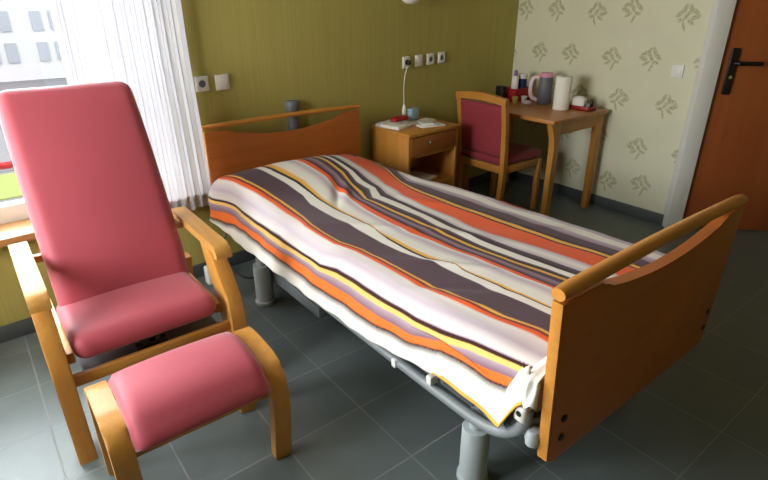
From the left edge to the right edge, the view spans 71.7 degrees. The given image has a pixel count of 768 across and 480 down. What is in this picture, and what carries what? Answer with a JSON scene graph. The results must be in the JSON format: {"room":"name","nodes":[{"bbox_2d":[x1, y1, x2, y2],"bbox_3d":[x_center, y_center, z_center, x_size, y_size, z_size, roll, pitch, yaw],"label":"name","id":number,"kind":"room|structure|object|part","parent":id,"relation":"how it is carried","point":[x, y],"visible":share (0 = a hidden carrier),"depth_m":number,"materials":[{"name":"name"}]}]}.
{"room":"care facility","nodes":[
{"label":"care facility","id":0,"kind":"room"},
{"bbox_2d":[0,0,518,326],"bbox_3d":[-0.974,-1.045,3.021,5.410,2.500,0.260,-20,31,-37],"label":"wall","id":1,"kind":"structure","parent":0,"point":[317,54],"depth_m":3.40,"materials":[{"name":"green paint"}]},
{"bbox_2d":[0,194,204,247],"bbox_3d":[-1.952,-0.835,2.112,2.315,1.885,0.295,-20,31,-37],"label":"windowsill","id":2,"kind":"structure","parent":1,"relation":"in","point":[15,223],"depth_m":2.61,"materials":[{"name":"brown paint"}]},
{"bbox_2d":[47,0,210,210],"bbox_3d":[-1.827,-0.811,2.054,2.240,1.983,0.075,-20,31,-37],"label":"sheer curtain","id":3,"kind":"object","parent":1,"relation":"hanging from","point":[140,44],"visible":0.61,"depth_m":2.63,"materials":[{"name":"white fabric"}]},
{"bbox_2d":[194,76,208,91],"bbox_3d":[-0.990,-0.850,2.889,0.076,0.080,0.018,-20,31,-37],"label":"wall socket","id":4,"kind":"object","parent":1,"relation":"attached to","point":[201,82],"visible":1,"depth_m":2.88,"materials":[{"name":"white plastic"}]},
{"bbox_2d":[214,74,229,90],"bbox_3d":[-0.900,-0.880,2.962,0.082,0.083,0.018,-20,31,-37],"label":"light switch","id":5,"kind":"object","parent":1,"relation":"attached to","point":[222,82],"visible":1,"depth_m":2.95,"materials":[{"name":"white plastic"}]},
{"bbox_2d":[0,172,498,342],"bbox_3d":[-0.835,0.080,3.464,5.230,0.085,0.013,-20,31,-37],"label":"baseboard","id":6,"kind":"structure","parent":1,"relation":"attached to","point":[26,326],"depth_m":3.21,"materials":[{"name":"grey tile"}]},
{"bbox_2d":[402,56,409,68],"bbox_3d":[0.162,-1.275,3.814,0.072,0.082,0.018,-20,31,-37],"label":"wall socket","id":7,"kind":"object","parent":1,"relation":"attached to","point":[404,59],"visible":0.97,"depth_m":3.80,"materials":[{"name":"white plastic"}]},
{"bbox_2d":[402,60,410,114],"bbox_3d":[0.161,-1.097,3.839,0.038,0.378,0.123,10,26,21],"label":"handset","id":8,"kind":"object","parent":7,"relation":"attached to","point":[408,62],"visible":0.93,"depth_m":3.83,"materials":[{"name":"white plastic"}]},
{"bbox_3d":[0.151,-1.109,3.828,0.018,0.260,0.082,7,26,16],"label":"cord","id":9,"kind":"part","parent":8,"relation":"part of","materials":[{"name":"white plastic"}]},
{"bbox_2d":[402,0,419,3],"bbox_3d":[0.169,-1.673,3.522,0.150,0.200,0.180,-20,31,-37],"label":"wall lamp","id":10,"kind":"object","parent":1,"relation":"attached to","point":[404,1],"visible":1,"depth_m":3.51,"materials":[{"name":"white plastic"}]},
{"bbox_2d":[415,55,422,66],"bbox_3d":[0.256,-1.312,3.887,0.072,0.082,0.019,-20,31,-37],"label":"plate","id":11,"kind":"object","parent":1,"relation":"attached to","point":[418,58],"visible":1,"depth_m":3.88,"materials":[{"name":"white plastic"}]},
{"bbox_2d":[426,53,433,64],"bbox_3d":[0.347,-1.349,3.960,0.072,0.082,0.018,-20,31,-37],"label":"wall socket","id":12,"kind":"object","parent":1,"relation":"attached to","point":[430,56],"visible":1,"depth_m":3.95,"materials":[{"name":"white plastic"}]},
{"bbox_2d":[437,52,444,63],"bbox_3d":[0.436,-1.384,4.030,0.072,0.082,0.018,-20,31,-37],"label":"wall socket","id":13,"kind":"object","parent":1,"relation":"attached to","point":[441,55],"visible":1,"depth_m":4.02,"materials":[{"name":"white plastic"}]},
{"bbox_2d":[0,178,767,479],"bbox_3d":[0.924,0.671,2.356,6.650,0.080,5.400,-18,30,-34],"label":"floor","id":14,"kind":"structure","parent":0,"point":[355,415],"depth_m":2.15,"materials":[{"name":"tile"}]},
{"bbox_2d":[0,81,246,465],"bbox_3d":[-1.103,0.033,2.198,0.710,1.221,0.890,-18,30,-34],"label":"armchair","id":15,"kind":"object","parent":14,"relation":"on","point":[126,290],"visible":1,"depth_m":2.13,"materials":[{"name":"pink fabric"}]},
{"bbox_3d":[-1.319,0.128,1.971,0.066,0.066,0.553,-18,30,-34],"label":"armrest","id":16,"kind":"part","parent":15,"relation":"part of","materials":[{"name":"brown wood"}]},
{"bbox_3d":[-1.304,0.353,2.128,0.026,0.058,0.530,-18,30,-34],"label":"rail","id":17,"kind":"part","parent":15,"relation":"part of","materials":[{"name":"brown wood"}]},
{"bbox_3d":[-1.175,0.488,1.931,0.060,0.614,0.300,-18,30,-34],"label":"leg","id":18,"kind":"part","parent":15,"relation":"part of","materials":[{"name":"brown wood"}]},
{"bbox_3d":[-1.212,-0.189,2.255,0.526,0.863,0.529,-18,30,-34],"label":"backrest","id":19,"kind":"part","parent":15,"relation":"part of","materials":[{"name":"pink fabric"}]},
{"bbox_3d":[-1.000,0.267,2.147,0.524,0.118,0.411,-18,30,-34],"label":"seat","id":20,"kind":"part","parent":15,"relation":"part of","materials":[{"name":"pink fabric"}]},
{"bbox_3d":[-1.020,0.358,2.235,0.515,0.006,0.370,-18,30,-34],"label":"footrest plate","id":21,"kind":"part","parent":15,"relation":"part of","materials":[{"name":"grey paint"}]},
{"bbox_3d":[-0.930,0.380,2.092,0.115,0.073,0.100,-18,30,-34],"label":"recline lever","id":22,"kind":"part","parent":15,"relation":"part of","materials":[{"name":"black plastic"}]},
{"bbox_3d":[-0.875,0.428,2.061,0.588,0.045,0.025,-18,30,-34],"label":"rail","id":23,"kind":"part","parent":15,"relation":"part of","materials":[{"name":"brown wood"}]},
{"bbox_3d":[-1.025,0.238,2.756,0.060,0.385,0.160,-18,30,-34],"label":"leg","id":24,"kind":"part","parent":15,"relation":"part of","materials":[{"name":"brown wood"}]},
{"bbox_3d":[-0.812,-0.037,2.332,0.066,0.066,0.553,-18,30,-34],"label":"armrest","id":25,"kind":"part","parent":15,"relation":"part of","materials":[{"name":"brown wood"}]},
{"bbox_3d":[-0.864,0.209,2.442,0.030,0.058,0.530,-18,30,-34],"label":"rail","id":26,"kind":"part","parent":15,"relation":"part of","materials":[{"name":"brown wood"}]},
{"bbox_3d":[-0.668,0.323,2.292,0.060,0.614,0.300,-18,30,-34],"label":"leg","id":27,"kind":"part","parent":15,"relation":"part of","materials":[{"name":"brown wood"}]},
{"bbox_2d":[84,327,291,479],"bbox_3d":[-0.658,0.610,1.839,0.564,0.468,0.384,-18,30,-34],"label":"footstool","id":28,"kind":"object","parent":14,"relation":"on","point":[163,398],"visible":1,"depth_m":1.68,"materials":[{"name":"pink leather"}]},
{"bbox_3d":[-0.860,0.687,1.712,0.064,0.434,0.368,-18,30,-34],"label":"frame","id":29,"kind":"part","parent":28,"relation":"part of","materials":[{"name":"brown wood"}]},
{"bbox_2d":[108,332,270,452],"bbox_3d":[-0.643,0.462,1.752,0.435,0.126,0.336,-18,30,-34],"label":"cushion","id":30,"kind":"object","parent":28,"relation":"on","point":[165,396],"depth_m":1.68,"materials":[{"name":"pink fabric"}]},
{"bbox_3d":[-0.580,0.578,1.719,0.457,0.045,0.020,-18,30,-34],"label":"cross rail","id":31,"kind":"part","parent":28,"relation":"part of","materials":[{"name":"brown wood"}]},
{"bbox_3d":[-0.466,0.558,1.992,0.064,0.434,0.368,-18,30,-34],"label":"frame","id":32,"kind":"part","parent":28,"relation":"part of","materials":[{"name":"brown wood"}]},
{"bbox_2d":[204,265,212,284],"bbox_3d":[-1.032,0.206,3.150,0.050,0.113,0.055,-18,30,-34],"label":"power adapter","id":33,"kind":"object","parent":14,"relation":"on","point":[206,271],"visible":0.46,"depth_m":3.13,"materials":[{"name":"white plastic"}]},
{"bbox_2d":[371,116,459,185],"bbox_3d":[0.232,-0.481,3.910,0.502,0.730,0.412,-20,31,-37],"label":"nightstand","id":34,"kind":"object","parent":14,"relation":"on","point":[431,150],"visible":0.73,"depth_m":3.72,"materials":[{"name":"brown wood"}]},
{"bbox_3d":[0.047,-0.409,3.783,0.020,0.705,0.376,-20,31,-37],"label":"panel","id":35,"kind":"part","parent":34,"relation":"part of","materials":[{"name":"brown wood"}]},
{"bbox_2d":[375,120,416,129],"bbox_3d":[0.085,-0.814,3.735,0.210,0.022,0.210,19,31,35],"label":"newspaper","id":36,"kind":"object","parent":34,"relation":"on","point":[400,125],"visible":0.8,"depth_m":3.69,"materials":[{"name":"white paper"}]},
{"bbox_2d":[390,115,408,121],"bbox_3d":[0.111,-0.867,3.782,0.060,0.033,0.150,21,32,39],"label":"case","id":37,"kind":"object","parent":36,"relation":"on","point":[400,117],"visible":1,"depth_m":3.75,"materials":[{"name":"red plastic"}]},
{"bbox_2d":[407,107,418,120],"bbox_3d":[0.216,-0.925,3.902,0.044,0.085,0.090,19,31,36],"label":"mug","id":38,"kind":"object","parent":34,"relation":"on","point":[413,113],"visible":0.98,"depth_m":3.88,"materials":[{"name":"blue ceramic"}]},
{"bbox_3d":[0.104,-0.557,4.035,0.450,0.645,0.012,-20,31,-37],"label":"panel","id":39,"kind":"part","parent":34,"relation":"part of","materials":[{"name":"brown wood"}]},
{"bbox_2d":[410,171,436,180],"bbox_3d":[0.262,-0.464,3.879,0.200,0.018,0.150,16,29,31],"label":"magazine","id":40,"kind":"object","parent":34,"relation":"on","point":[426,176],"visible":0.51,"depth_m":3.87,"materials":[{"name":"white paper"}]},
{"bbox_2d":[412,119,445,127],"bbox_3d":[0.308,-0.829,3.781,0.190,0.010,0.200,-10,26,-21],"label":"magazine","id":41,"kind":"object","parent":34,"relation":"on","point":[436,123],"visible":0.79,"depth_m":3.73,"materials":[{"name":"white paper"}]},
{"bbox_2d":[419,121,433,124],"bbox_3d":[0.301,-0.825,3.749,0.090,0.009,0.080,-7,25,-14],"label":"notepad","id":42,"kind":"object","parent":41,"relation":"on","point":[423,122],"visible":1,"depth_m":3.72,"materials":[{"name":"white paper"}]},
{"bbox_2d":[410,165,451,181],"bbox_3d":[0.224,-0.466,3.928,0.450,0.018,0.350,-20,31,-37],"label":"shelf","id":43,"kind":"object","parent":34,"relation":"attached to","point":[443,175],"depth_m":4.00,"materials":[{"name":"brown wood"}]},
{"bbox_2d":[410,146,453,159],"bbox_3d":[0.223,-0.663,3.838,0.450,0.018,0.350,-20,31,-37],"label":"shelf","id":44,"kind":"object","parent":34,"relation":"attached to","point":[445,148],"depth_m":3.70,"materials":[{"name":"brown wood"}]},
{"bbox_3d":[0.265,-0.714,3.762,0.446,0.125,0.254,-20,31,-37],"label":"drawer","id":45,"kind":"part","parent":34,"relation":"part of","materials":[{"name":"brown wood"}]},
{"bbox_3d":[0.399,-0.539,4.066,0.020,0.705,0.376,-20,31,-37],"label":"panel","id":46,"kind":"part","parent":34,"relation":"part of","materials":[{"name":"brown wood"}]},
{"bbox_3d":[0.339,-0.278,3.869,0.450,0.275,0.015,-20,31,-37],"label":"plinth panel","id":47,"kind":"part","parent":34,"relation":"part of","materials":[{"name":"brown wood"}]},
{"bbox_2d":[201,100,747,479],"bbox_3d":[0.091,-0.016,2.594,1.122,0.974,2.445,-18,30,-34],"label":"bed","id":48,"kind":"object","parent":14,"relation":"on","point":[609,339],"visible":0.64,"depth_m":1.69,"materials":[{"name":"brown wood"}]},
{"bbox_3d":[-0.837,0.061,3.204,0.144,0.331,0.335,13,28,26],"label":"power cord","id":49,"kind":"part","parent":48,"relation":"part of","materials":[{"name":"grey plastic"}]},
{"bbox_3d":[-0.662,0.194,2.901,0.110,0.342,0.110,-18,30,-34],"label":"leg","id":50,"kind":"part","parent":48,"relation":"part of","materials":[{"name":"grey paint"}]},
{"bbox_3d":[-0.583,-0.753,3.213,1.060,0.036,0.036,-18,30,-34],"label":"rail","id":51,"kind":"part","parent":48,"relation":"part of","materials":[{"name":"brown wood"}]},
{"bbox_3d":[-0.581,-0.493,3.332,1.046,0.515,0.025,-18,30,-34],"label":"headboard","id":52,"kind":"part","parent":48,"relation":"part of","materials":[{"name":"brown wood"}]},
{"bbox_2d":[284,100,299,129],"bbox_3d":[-0.570,-0.662,3.373,0.092,0.440,0.092,-18,30,-34],"label":"socket","id":53,"kind":"object","parent":48,"relation":"attached to","point":[290,105],"depth_m":3.28,"materials":[{"name":"grey plastic"}]},
{"bbox_3d":[-0.198,0.246,2.236,0.050,0.187,1.986,-18,30,-34],"label":"rail","id":54,"kind":"part","parent":48,"relation":"part of","materials":[{"name":"grey paint"}]},
{"bbox_3d":[0.246,0.488,1.730,0.015,0.040,0.140,-18,30,-34],"label":"control panel","id":55,"kind":"part","parent":48,"relation":"part of","materials":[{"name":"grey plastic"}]},
{"bbox_3d":[-0.176,0.257,2.246,0.017,0.080,1.770,-18,30,-34],"label":"rail panel","id":56,"kind":"part","parent":48,"relation":"part of","materials":[{"name":"grey paint"}]},
{"bbox_3d":[0.311,0.687,1.814,0.110,0.342,0.110,-18,30,-34],"label":"leg","id":57,"kind":"part","parent":48,"relation":"part of","materials":[{"name":"grey paint"}]},
{"bbox_2d":[522,356,546,408],"bbox_3d":[0.433,0.393,1.462,0.118,0.130,0.040,-18,30,-34],"label":"sheet","id":58,"kind":"object","parent":48,"relation":"on","point":[533,382],"visible":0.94,"depth_m":1.43,"materials":[{"name":"white fabric"}]},
{"bbox_2d":[534,378,544,411],"bbox_3d":[0.131,0.000,2.582,0.930,0.164,2.180,-18,30,-34],"label":"mattress","id":59,"kind":"object","parent":48,"relation":"on","point":[540,396],"visible":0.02,"depth_m":1.56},
{"bbox_2d":[208,154,665,427],"bbox_3d":[0.114,-0.037,2.558,1.139,0.345,2.239,-18,30,-34],"label":"striped blanket","id":60,"kind":"object","parent":59,"relation":"on","point":[456,283],"visible":0.94,"depth_m":2.18,"materials":[{"name":"multicoloured fabric"}]},
{"bbox_3d":[0.839,0.267,1.694,1.058,0.555,0.036,-18,30,-34],"label":"footboard","id":61,"kind":"part","parent":48,"relation":"part of","materials":[{"name":"brown wood"}]},
{"bbox_3d":[0.838,-0.011,1.566,1.072,0.045,0.048,-18,30,-34],"label":"rail","id":62,"kind":"part","parent":48,"relation":"part of","materials":[{"name":"brown wood"}]},
{"bbox_2d":[455,91,541,209],"bbox_3d":[0.887,-0.691,4.119,0.521,0.936,0.478,-18,30,-34],"label":"desk chair","id":63,"kind":"object","parent":14,"relation":"on","point":[483,131],"visible":0.98,"depth_m":3.94,"materials":[{"name":"brown wood"}]},
{"bbox_3d":[0.587,-0.696,4.158,0.088,0.915,0.040,-18,30,-34],"label":"leg","id":64,"kind":"part","parent":63,"relation":"part of","materials":[{"name":"brown wood"}]},
{"bbox_3d":[0.734,-0.577,4.039,0.024,0.055,0.410,-18,30,-34],"label":"cross rail","id":65,"kind":"part","parent":63,"relation":"part of","materials":[{"name":"brown wood"}]},
{"bbox_3d":[0.722,-0.830,3.913,0.081,0.368,0.396,-18,30,-34],"label":"backrest","id":66,"kind":"part","parent":63,"relation":"part of","materials":[{"name":"red fabric"}]},
{"bbox_3d":[0.696,-1.024,3.803,0.038,0.068,0.478,-18,30,-34],"label":"rail","id":67,"kind":"part","parent":63,"relation":"part of","materials":[{"name":"brown wood"}]},
{"bbox_3d":[0.934,-0.583,4.505,0.040,0.420,0.036,-18,30,-34],"label":"leg","id":68,"kind":"part","parent":63,"relation":"part of","materials":[{"name":"brown wood"}]},
{"bbox_3d":[0.907,-0.691,4.136,0.470,0.074,0.450,-18,30,-34],"label":"seat","id":69,"kind":"part","parent":63,"relation":"part of","materials":[{"name":"red fabric"}]},
{"bbox_3d":[0.853,-0.557,3.850,0.088,0.915,0.040,-18,30,-34],"label":"leg","id":70,"kind":"part","parent":63,"relation":"part of","materials":[{"name":"brown wood"}]},
{"bbox_3d":[1.033,-0.560,4.001,0.400,0.055,0.024,-18,30,-34],"label":"seat rail","id":71,"kind":"part","parent":63,"relation":"part of","materials":[{"name":"brown wood"}]},
{"bbox_3d":[1.199,-0.444,4.197,0.040,0.420,0.036,-18,30,-34],"label":"leg","id":72,"kind":"part","parent":63,"relation":"part of","materials":[{"name":"brown wood"}]},
{"bbox_2d":[461,99,608,215],"bbox_3d":[1.147,-0.686,4.296,0.675,0.780,0.910,-18,30,-34],"label":"writing desk","id":73,"kind":"object","parent":14,"relation":"on","point":[559,122],"visible":0.49,"depth_m":3.93,"materials":[{"name":"brown wood"}]},
{"bbox_3d":[0.674,-0.737,4.444,0.118,0.752,0.044,-18,30,-34],"label":"leg","id":74,"kind":"part","parent":73,"relation":"part of","materials":[{"name":"brown wood"}]},
{"bbox_2d":[496,85,506,97],"bbox_3d":[0.952,-1.190,4.317,0.060,0.120,0.070,-18,30,-34],"label":"radio","id":75,"kind":"object","parent":73,"relation":"on","point":[501,90],"visible":0.56,"depth_m":4.29,"materials":[{"name":"black plastic"}]},
{"bbox_3d":[1.110,-0.880,4.755,0.075,0.752,0.044,-18,30,-34],"label":"leg","id":76,"kind":"part","parent":73,"relation":"part of","materials":[{"name":"brown wood"}]},
{"bbox_2d":[512,96,517,102],"bbox_3d":[1.049,-1.122,4.251,0.048,0.050,0.048,-18,30,-34],"label":"cup","id":77,"kind":"object","parent":73,"relation":"on","point":[514,98],"visible":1,"depth_m":4.24,"materials":[{"name":"yellow plastic"}]},
{"bbox_2d":[506,86,532,100],"bbox_3d":[1.104,-1.210,4.384,0.215,0.100,0.130,-18,30,-34],"label":"storage basket","id":78,"kind":"object","parent":73,"relation":"on","point":[523,91],"visible":0.42,"depth_m":4.32,"materials":[{"name":"red plastic"}]},
{"bbox_2d":[511,70,518,88],"bbox_3d":[1.067,-1.263,4.327,0.056,0.230,0.055,-18,30,-34],"label":"lotion bottle","id":79,"kind":"object","parent":78,"relation":"in","point":[515,79],"visible":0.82,"depth_m":4.29,"materials":[{"name":"white plastic"}]},
{"bbox_2d":[518,73,527,88],"bbox_3d":[1.137,-1.273,4.384,0.078,0.200,0.078,-18,30,-34],"label":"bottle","id":80,"kind":"object","parent":78,"relation":"in","point":[523,77],"visible":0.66,"depth_m":4.34,"materials":[{"name":"blue plastic"}]},
{"bbox_2d":[518,79,526,88],"bbox_3d":[1.137,-1.254,4.392,0.076,0.160,0.076,-18,30,-34],"label":"jar","id":81,"kind":"object","parent":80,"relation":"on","point":[522,82],"depth_m":4.35,"materials":[{"name":"blue plastic"}]},
{"bbox_3d":[1.137,-1.346,4.351,0.078,0.040,0.078,-18,30,-34],"label":"lid","id":82,"kind":"part","parent":80,"relation":"part of","materials":[{"name":"white plastic"}]},
{"bbox_2d":[521,96,526,102],"bbox_3d":[1.125,-1.131,4.270,0.048,0.050,0.048,-18,30,-34],"label":"cup","id":83,"kind":"object","parent":73,"relation":"on","point":[523,98],"visible":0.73,"depth_m":4.25,"materials":[{"name":"white ceramic"}]},
{"bbox_2d":[523,100,531,104],"bbox_3d":[1.132,-1.085,4.193,0.060,0.031,0.100,10,26,21],"label":"folded napkin","id":84,"kind":"object","parent":73,"relation":"on","point":[526,102],"visible":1,"depth_m":4.16,"materials":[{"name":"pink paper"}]},
{"bbox_2d":[528,72,553,104],"bbox_3d":[1.239,-1.201,4.189,0.176,0.244,0.112,13,27,26],"label":"pitcher","id":85,"kind":"object","parent":73,"relation":"on","point":[544,93],"visible":1,"depth_m":4.15,"materials":[{"name":"grey plastic"}]},
{"bbox_3d":[1.179,-1.195,4.190,0.078,0.200,0.034,2,25,5],"label":"handle","id":86,"kind":"part","parent":85,"relation":"part of","materials":[{"name":"pink plastic"}]},
{"bbox_3d":[1.267,-1.289,4.132,0.108,0.038,0.108,-18,30,-34],"label":"lid","id":87,"kind":"part","parent":85,"relation":"part of","materials":[{"name":"pink plastic"}]},
{"bbox_3d":[1.186,-0.467,3.849,0.118,0.752,0.044,-18,30,-34],"label":"leg","id":88,"kind":"part","parent":73,"relation":"part of","materials":[{"name":"brown wood"}]},
{"bbox_2d":[552,75,572,109],"bbox_3d":[1.337,-1.103,3.977,0.122,0.240,0.122,-18,30,-34],"label":"paper towel roll","id":89,"kind":"object","parent":73,"relation":"on","point":[563,84],"visible":1,"depth_m":3.93,"materials":[{"name":"paper"}]},
{"bbox_2d":[569,103,596,111],"bbox_3d":[1.482,-1.009,4.025,0.100,0.030,0.220,-18,30,-34],"label":"serving tray","id":90,"kind":"object","parent":73,"relation":"on","point":[587,109],"visible":0.61,"depth_m":3.96,"materials":[{"name":"red paint"}]},
{"bbox_2d":[570,96,586,106],"bbox_3d":[1.473,-1.046,4.022,0.110,0.090,0.084,16,29,31],"label":"pack","id":91,"kind":"object","parent":90,"relation":"in","point":[576,100],"visible":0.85,"depth_m":3.99,"materials":[{"name":"white paper"}]},
{"bbox_3d":[1.622,-0.610,4.160,0.075,0.752,0.044,-18,30,-34],"label":"leg","id":92,"kind":"part","parent":73,"relation":"part of","materials":[{"name":"brown wood"}]},
{"bbox_2d":[510,0,712,213],"bbox_3d":[1.613,-1.532,4.076,0.120,2.500,1.650,-18,30,-34],"label":"wall","id":93,"kind":"structure","parent":0,"point":[620,55],"depth_m":3.98,"materials":[{"name":"paint"}]},
{"bbox_2d":[509,171,663,224],"bbox_3d":[1.606,-0.394,4.489,0.013,0.085,1.510,-18,30,-34],"label":"baseboard","id":94,"kind":"structure","parent":93,"relation":"attached to","point":[637,212],"depth_m":4.30,"materials":[{"name":"grey tile"}]},
{"bbox_2d":[670,64,684,77],"bbox_3d":[1.989,-1.145,3.602,0.018,0.084,0.080,-18,30,-34],"label":"light switch","id":95,"kind":"object","parent":93,"relation":"attached to","point":[677,71],"visible":1,"depth_m":3.60,"materials":[{"name":"white plastic"}]},
{"bbox_3d":[2.953,-1.220,3.382,1.730,2.500,0.120,3,25,6],"label":"wall","id":96,"kind":"structure","parent":0,"visible":0},
{"bbox_2d":[662,0,736,227],"bbox_3d":[2.626,-1.067,3.448,1.120,2.170,0.125,3,25,6],"label":"trim","id":97,"kind":"structure","parent":96,"relation":"attached to","point":[722,11],"depth_m":3.54,"materials":[{"name":"white paint"}]},
{"bbox_2d":[682,0,767,230],"bbox_3d":[2.622,-0.990,3.427,0.909,2.034,0.118,3,25,6],"label":"door","id":98,"kind":"structure","parent":96,"relation":"in","point":[732,160],"depth_m":3.59,"materials":[{"name":"brown wood"}]},
{"bbox_3d":[2.247,-1.091,3.442,0.050,0.290,0.018,3,25,6],"label":"handle plate","id":99,"kind":"part","parent":98,"relation":"part of","materials":[{"name":"black metal"}]},
{"bbox_3d":[2.312,-1.122,3.377,0.164,0.026,0.062,3,25,6],"label":"lever","id":100,"kind":"part","parent":98,"relation":"part of","materials":[{"name":"black metal"}]},
{"label":"outside","id":101,"kind":"structure","parent":0,"visible":0},
{"bbox_2d":[0,77,67,202],"bbox_3d":[-26.899,-6.597,25.828,70.000,0.200,65.500,-18,30,-34],"label":"ground","id":102,"kind":"structure","parent":101,"point":[4,153],"depth_m":30.28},
{"bbox_2d":[0,161,13,171],"bbox_3d":[-12.249,-1.743,14.618,26.000,0.200,0.320,-18,30,-34],"label":"wall","id":103,"kind":"structure","parent":102,"relation":"on","point":[4,166],"depth_m":15.41,"materials":[{"name":"red"}]},
{"bbox_2d":[0,172,22,200],"bbox_3d":[-11.138,-1.085,13.361,26.000,0.040,2.400,-18,30,-34],"label":"lawn","id":104,"kind":"structure","parent":102,"relation":"on","point":[9,185],"depth_m":13.95,"materials":[{"name":"green plant"}]},
{"bbox_2d":[0,0,65,81],"bbox_3d":[-22.345,-17.827,32.115,54.000,15.000,6.800,-18,30,-34],"label":"apartment building","id":105,"kind":"structure","parent":102,"relation":"on","point":[29,48],"depth_m":31.92,"materials":[{"name":"white"}]}
]}

